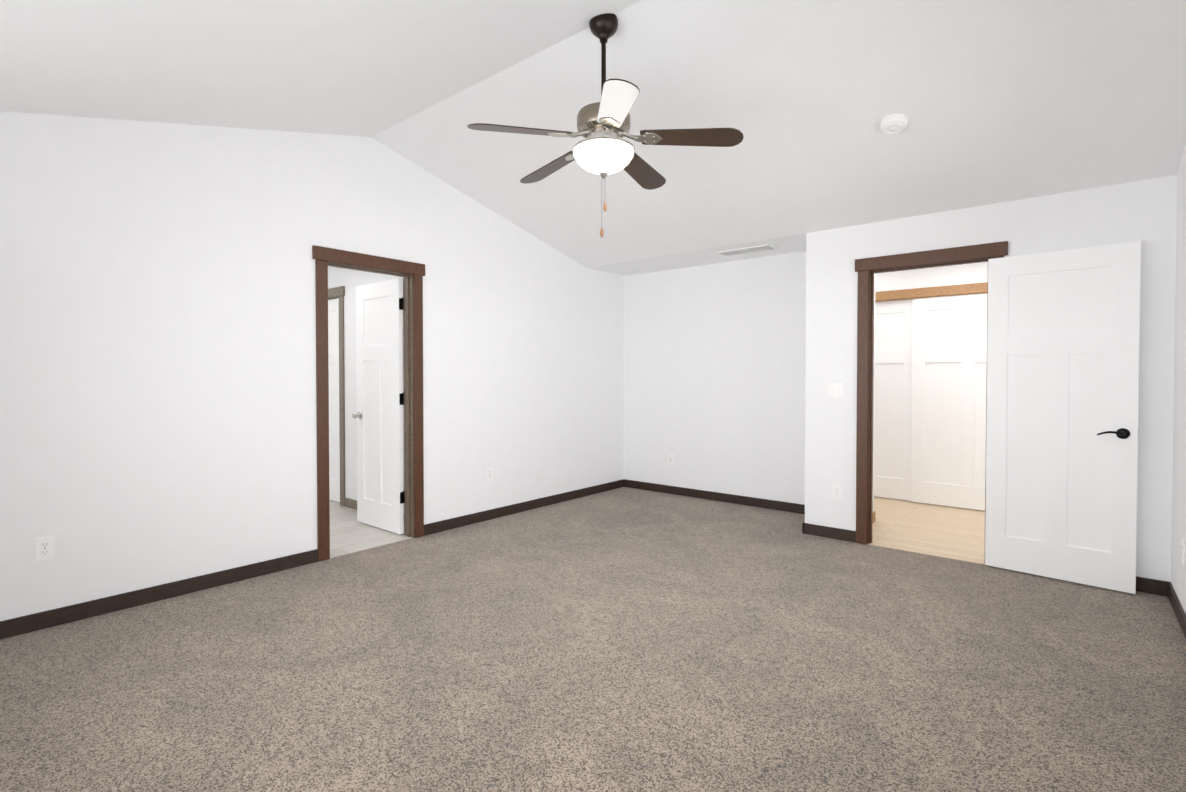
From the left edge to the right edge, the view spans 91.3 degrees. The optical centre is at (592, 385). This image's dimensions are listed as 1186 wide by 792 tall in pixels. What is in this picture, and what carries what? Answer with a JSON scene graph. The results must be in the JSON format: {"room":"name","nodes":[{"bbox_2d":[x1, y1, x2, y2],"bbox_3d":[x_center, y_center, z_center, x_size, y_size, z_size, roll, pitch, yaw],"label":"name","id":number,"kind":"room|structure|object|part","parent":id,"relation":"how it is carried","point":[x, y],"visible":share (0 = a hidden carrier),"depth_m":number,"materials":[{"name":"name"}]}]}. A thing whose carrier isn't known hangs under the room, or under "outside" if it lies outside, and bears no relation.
{"room":"empty bedroom","nodes":[
{"label":"empty bedroom","id":0,"kind":"room"},
{"bbox_2d":[0,111,623,620],"bbox_3d":[-1.503,-0.341,4.470,0.120,3.060,5.900,1,1,40],"label":"wall","id":1,"kind":"structure","parent":0,"point":[158,419],"depth_m":3.50,"materials":[{"name":"paint"}]},
{"bbox_2d":[35,535,53,561],"bbox_3d":[-2.741,0.815,2.899,0.008,0.115,0.070,1,1,40],"label":"electrical outlet","id":2,"kind":"object","parent":1,"relation":"attached to","point":[44,548],"visible":1,"depth_m":2.90,"materials":[{"name":"white plastic"}]},
{"bbox_2d":[0,549,317,638],"bbox_3d":[-2.558,1.168,3.122,0.013,0.085,2.142,1,1,40],"label":"baseboard","id":3,"kind":"structure","parent":1,"relation":"attached to","point":[12,627],"depth_m":3.21,"materials":[{"name":"brown wood"}]},
{"bbox_2d":[312,245,424,561],"bbox_3d":[-1.659,0.122,4.290,0.168,2.140,0.869,1,1,40],"label":"door frame","id":4,"kind":"structure","parent":1,"relation":"attached to","point":[322,256],"depth_m":4.46,"materials":[{"name":"brown wood"}]},
{"bbox_2d":[352,278,403,533],"bbox_3d":[-1.765,0.163,4.784,0.664,2.018,0.167,1,1,40],"label":"door","id":5,"kind":"structure","parent":1,"relation":"in","point":[378,415],"depth_m":4.75,"materials":[{"name":"white paint"}]},
{"bbox_2d":[486,467,492,480],"bbox_3d":[-0.910,0.779,5.101,0.008,0.115,0.070,1,1,40],"label":"electrical outlet","id":6,"kind":"object","parent":1,"relation":"attached to","point":[489,474],"visible":1,"depth_m":5.10,"materials":[{"name":"white plastic"}]},
{"bbox_2d":[424,479,623,535],"bbox_3d":[-0.493,1.129,5.605,0.013,0.085,2.659,1,1,40],"label":"baseboard","id":7,"kind":"structure","parent":1,"relation":"attached to","point":[452,523],"depth_m":5.32,"materials":[{"name":"brown wood"}]},
{"bbox_2d":[328,266,403,499],"bbox_3d":[-2.395,-0.060,5.685,2.800,2.460,0.120,1,1,40],"label":"wall","id":8,"kind":"structure","parent":0,"point":[350,280],"depth_m":5.52,"materials":[{"name":"paint"}]},
{"bbox_2d":[328,298,339,501],"bbox_3d":[-2.732,0.145,5.929,0.729,2.018,0.035,1,1,40],"label":"hall door","id":9,"kind":"structure","parent":8,"relation":"in","point":[333,367],"depth_m":5.80,"materials":[{"name":"white paint"}]},
{"bbox_2d":[328,286,344,505],"bbox_3d":[-2.740,0.101,5.919,0.941,2.130,0.084,1,1,40],"label":"door frame","id":10,"kind":"structure","parent":8,"relation":"attached to","point":[336,292],"depth_m":5.62,"materials":[{"name":"brown wood"}]},
{"bbox_2d":[344,497,356,509],"bbox_3d":[-1.885,1.135,5.193,1.362,0.085,0.013,1,1,40],"label":"baseboard","id":11,"kind":"structure","parent":8,"relation":"attached to","point":[350,503],"depth_m":5.53,"materials":[{"name":"brown wood"}]},
{"bbox_2d":[329,500,412,557],"bbox_3d":[-3.048,1.210,4.733,2.800,0.050,2.450,1,1,40],"label":"floor","id":12,"kind":"structure","parent":0,"point":[349,533],"depth_m":4.62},
{"bbox_2d":[0,487,1185,791],"bbox_3d":[0.231,1.237,3.053,4.390,0.050,5.660,1,1,40],"label":"floor carpet","id":13,"kind":"object","parent":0,"point":[624,639],"visible":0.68,"depth_m":2.46,"materials":[{"name":"beige carpet"}]},
{"bbox_2d":[0,0,1185,275],"bbox_3d":[-0.449,-1.547,4.381,7.430,0.825,7.140,1,1,40],"label":"ceiling","id":14,"kind":"structure","parent":0,"point":[1002,100],"depth_m":3.04,"materials":[{"name":"paint"}]},
{"bbox_2d":[467,13,743,236],"bbox_3d":[0.046,-1.268,2.877,1.255,1.046,1.257,1,1,40],"label":"ceiling fan","id":15,"kind":"object","parent":14,"relation":"hanging from","point":[603,150],"visible":1,"depth_m":2.76,"materials":[{"name":"brown wood"}]},
{"bbox_3d":[0.052,-1.097,2.840,0.298,0.107,0.298,1,1,40],"label":"lamp shade","id":16,"kind":"part","parent":15,"relation":"part of","materials":[{"name":"white glass"}]},
{"bbox_2d":[715,244,777,256],"bbox_3d":[1.379,-1.219,5.233,0.520,0.013,0.200,1,1,40],"label":"ceiling vent","id":17,"kind":"object","parent":14,"relation":"in","point":[759,248],"visible":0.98,"depth_m":5.21,"materials":[{"name":"white plastic"}]},
{"bbox_2d":[880,114,908,133],"bbox_3d":[1.671,-1.445,3.217,0.144,0.074,0.143,1,1,40],"label":"smoke detector","id":18,"kind":"object","parent":14,"relation":"attached to","point":[894,124],"visible":1,"depth_m":3.18,"materials":[{"name":"white plastic"}]},
{"bbox_2d":[624,251,874,511],"bbox_3d":[1.226,-0.059,5.613,2.620,2.460,0.660,1,1,40],"label":"wall","id":19,"kind":"structure","parent":0,"point":[714,374],"depth_m":5.84,"materials":[{"name":"paint"}]},
{"bbox_2d":[668,454,673,464],"bbox_3d":[0.834,0.791,6.220,0.070,0.115,0.008,1,1,40],"label":"electrical outlet","id":20,"kind":"object","parent":19,"relation":"attached to","point":[670,459],"visible":1,"depth_m":6.21,"materials":[{"name":"white plastic"}]},
{"bbox_2d":[624,479,804,513],"bbox_3d":[1.244,1.124,5.881,2.270,0.085,0.013,1,1,40],"label":"baseboard","id":21,"kind":"structure","parent":19,"relation":"attached to","point":[730,498],"depth_m":5.85,"materials":[{"name":"brown wood"}]},
{"bbox_2d":[872,511,875,522],"bbox_3d":[2.238,1.142,4.790,0.013,0.085,0.660,1,1,40],"label":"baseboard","id":22,"kind":"structure","parent":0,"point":[874,516],"depth_m":4.98,"materials":[{"name":"brown wood"}]},
{"bbox_2d":[869,496,984,563],"bbox_3d":[2.602,1.202,5.217,3.510,0.050,2.020,1,1,40],"label":"floor","id":23,"kind":"structure","parent":0,"point":[956,533],"depth_m":4.77,"materials":[{"name":"brown wood"}]},
{"bbox_2d":[875,262,987,500],"bbox_3d":[3.178,-0.063,5.889,3.510,2.460,0.220,1,1,40],"label":"wall","id":24,"kind":"structure","parent":0,"point":[971,273],"depth_m":5.62,"materials":[{"name":"paint"}]},
{"bbox_2d":[874,299,912,500],"bbox_3d":[2.866,0.142,6.088,0.940,2.018,0.032,1,1,40],"label":"closet door","id":25,"kind":"structure","parent":24,"relation":"in","point":[893,401],"depth_m":5.92,"materials":[{"name":"white paint"}]},
{"bbox_2d":[875,282,987,301],"bbox_3d":[3.197,-0.909,5.765,2.040,0.095,0.125,1,1,40],"label":"trim","id":26,"kind":"structure","parent":24,"relation":"attached to","point":[940,291],"depth_m":5.62,"materials":[{"name":"brown wood"}]},
{"bbox_2d":[911,293,986,510],"bbox_3d":[3.540,0.152,5.475,0.940,2.018,0.032,1,1,40],"label":"closet door","id":27,"kind":"structure","parent":24,"relation":"in","point":[949,377],"depth_m":5.56,"materials":[{"name":"white paint"}]},
{"bbox_2d":[805,175,1176,581],"bbox_3d":[2.541,-0.034,4.013,2.090,2.460,0.120,1,1,40],"label":"wall","id":28,"kind":"structure","parent":0,"point":[1144,212],"depth_m":3.74,"materials":[{"name":"paint"}]},
{"bbox_2d":[804,523,855,542],"bbox_3d":[1.850,1.146,4.520,0.382,0.085,0.013,1,1,40],"label":"baseboard","id":29,"kind":"structure","parent":28,"relation":"attached to","point":[811,529],"depth_m":4.51,"materials":[{"name":"brown wood"}]},
{"bbox_2d":[828,383,843,397],"bbox_3d":[1.876,0.039,4.481,0.116,0.115,0.011,1,1,40],"label":"double light switch","id":30,"kind":"object","parent":28,"relation":"attached to","point":[835,390],"visible":1,"depth_m":4.48,"materials":[{"name":"white plastic"}]},
{"bbox_2d":[832,483,841,498],"bbox_3d":[1.889,0.819,4.485,0.070,0.115,0.008,1,1,40],"label":"outlet","id":31,"kind":"object","parent":28,"relation":"attached to","point":[836,491],"visible":1,"depth_m":4.48,"materials":[{"name":"white plastic"}]},
{"bbox_2d":[855,241,1007,565],"bbox_3d":[2.377,0.124,4.135,0.941,2.140,0.144,1,1,40],"label":"door frame","id":32,"kind":"structure","parent":28,"relation":"attached to","point":[863,266],"depth_m":4.34,"materials":[{"name":"brown wood"}]},
{"bbox_2d":[985,241,1140,593],"bbox_3d":[2.863,0.182,3.579,0.135,2.018,0.736,-1,1,-45],"label":"door","id":33,"kind":"structure","parent":28,"relation":"in","point":[1062,397],"depth_m":3.54,"materials":[{"name":"white paint"}]},
{"bbox_2d":[1136,576,1163,595],"bbox_3d":[2.980,1.161,3.581,0.757,0.085,0.013,1,1,40],"label":"baseboard","id":34,"kind":"structure","parent":28,"relation":"attached to","point":[1146,585],"depth_m":3.36,"materials":[{"name":"brown wood"}]},
{"bbox_2d":[1171,145,1185,613],"bbox_3d":[2.361,-0.302,2.064,0.120,3.060,7.140,1,1,40],"label":"wall","id":35,"kind":"structure","parent":0,"point":[1178,575],"depth_m":3.11,"materials":[{"name":"paint"}]},
{"bbox_2d":[1164,581,1185,638],"bbox_3d":[1.703,1.196,1.399,0.013,0.085,5.000,1,1,40],"label":"baseboard","id":36,"kind":"structure","parent":35,"relation":"attached to","point":[1169,591],"depth_m":3.06,"materials":[{"name":"brown wood"}]},
{"bbox_2d":[1181,539,1184,564],"bbox_3d":[2.996,0.844,2.946,0.008,0.115,0.070,1,1,40],"label":"electrical outlet","id":37,"kind":"object","parent":35,"relation":"attached to","point":[1183,551],"visible":1,"depth_m":2.93,"materials":[{"name":"white plastic"}]}
]}

